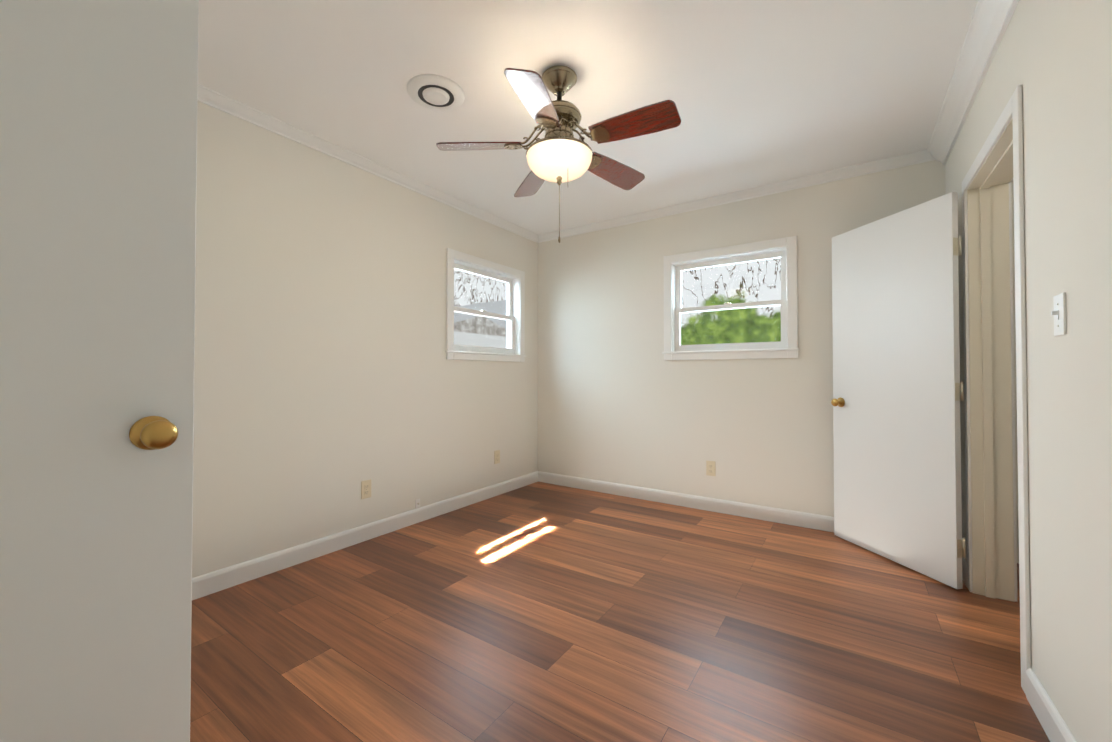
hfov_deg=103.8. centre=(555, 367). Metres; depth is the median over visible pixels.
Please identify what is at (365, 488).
electrical outlet
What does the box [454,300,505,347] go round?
neighbouring house
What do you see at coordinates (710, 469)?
electrical outlet
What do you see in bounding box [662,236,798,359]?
window
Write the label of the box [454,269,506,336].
backdrop
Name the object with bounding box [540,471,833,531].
baseboard
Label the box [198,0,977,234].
ceiling
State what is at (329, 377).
wall
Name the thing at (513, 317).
window
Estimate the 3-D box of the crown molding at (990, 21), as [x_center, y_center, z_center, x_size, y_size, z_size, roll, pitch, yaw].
[1.211,-1.308,1.024,0.088,0.099,4.000,-1,-1,34]
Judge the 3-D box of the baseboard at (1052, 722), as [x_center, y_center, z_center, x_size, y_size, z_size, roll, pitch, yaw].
[0.849,1.024,0.388,0.014,0.100,2.537,-1,-1,34]
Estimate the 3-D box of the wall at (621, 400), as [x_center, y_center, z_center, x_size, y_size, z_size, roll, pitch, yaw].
[1.613,-0.106,3.235,4.240,2.440,0.140,-1,-1,34]
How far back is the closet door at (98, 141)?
0.74 m
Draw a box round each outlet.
[361,479,370,498]
[415,499,419,507]
[494,450,499,463]
[706,461,715,475]
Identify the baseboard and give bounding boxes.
[192,471,539,599]
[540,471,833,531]
[962,555,966,586]
[1026,668,1076,741]
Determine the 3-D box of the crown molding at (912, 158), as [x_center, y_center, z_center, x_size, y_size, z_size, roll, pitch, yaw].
[1.059,-1.293,3.512,2.910,0.058,0.050,-1,-1,34]
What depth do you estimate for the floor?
1.75 m
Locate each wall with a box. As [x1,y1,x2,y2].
[192,101,537,577]
[538,160,1018,562]
[945,0,1111,741]
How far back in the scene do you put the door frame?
2.08 m
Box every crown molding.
[198,84,537,242]
[538,150,921,242]
[922,0,1018,164]
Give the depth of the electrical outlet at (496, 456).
3.84 m
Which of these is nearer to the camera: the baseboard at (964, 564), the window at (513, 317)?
the baseboard at (964, 564)
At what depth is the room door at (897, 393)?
2.42 m
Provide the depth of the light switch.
1.21 m
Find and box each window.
[445,248,525,361]
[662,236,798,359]
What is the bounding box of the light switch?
[1051,292,1066,335]
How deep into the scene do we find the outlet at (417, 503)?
3.14 m
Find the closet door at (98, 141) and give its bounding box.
[0,0,198,741]
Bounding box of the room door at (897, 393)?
[831,192,965,588]
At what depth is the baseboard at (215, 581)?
2.63 m
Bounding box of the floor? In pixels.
[190,482,1049,741]
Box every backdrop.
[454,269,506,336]
[681,258,780,344]
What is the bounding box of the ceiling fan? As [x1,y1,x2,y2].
[436,65,680,242]
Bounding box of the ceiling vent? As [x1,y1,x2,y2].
[407,74,464,110]
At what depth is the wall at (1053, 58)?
1.19 m
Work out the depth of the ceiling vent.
2.10 m
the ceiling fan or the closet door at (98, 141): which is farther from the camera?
the ceiling fan
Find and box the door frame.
[962,85,1030,693]
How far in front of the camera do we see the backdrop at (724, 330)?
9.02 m
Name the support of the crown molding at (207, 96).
attached to the wall at (329, 377)

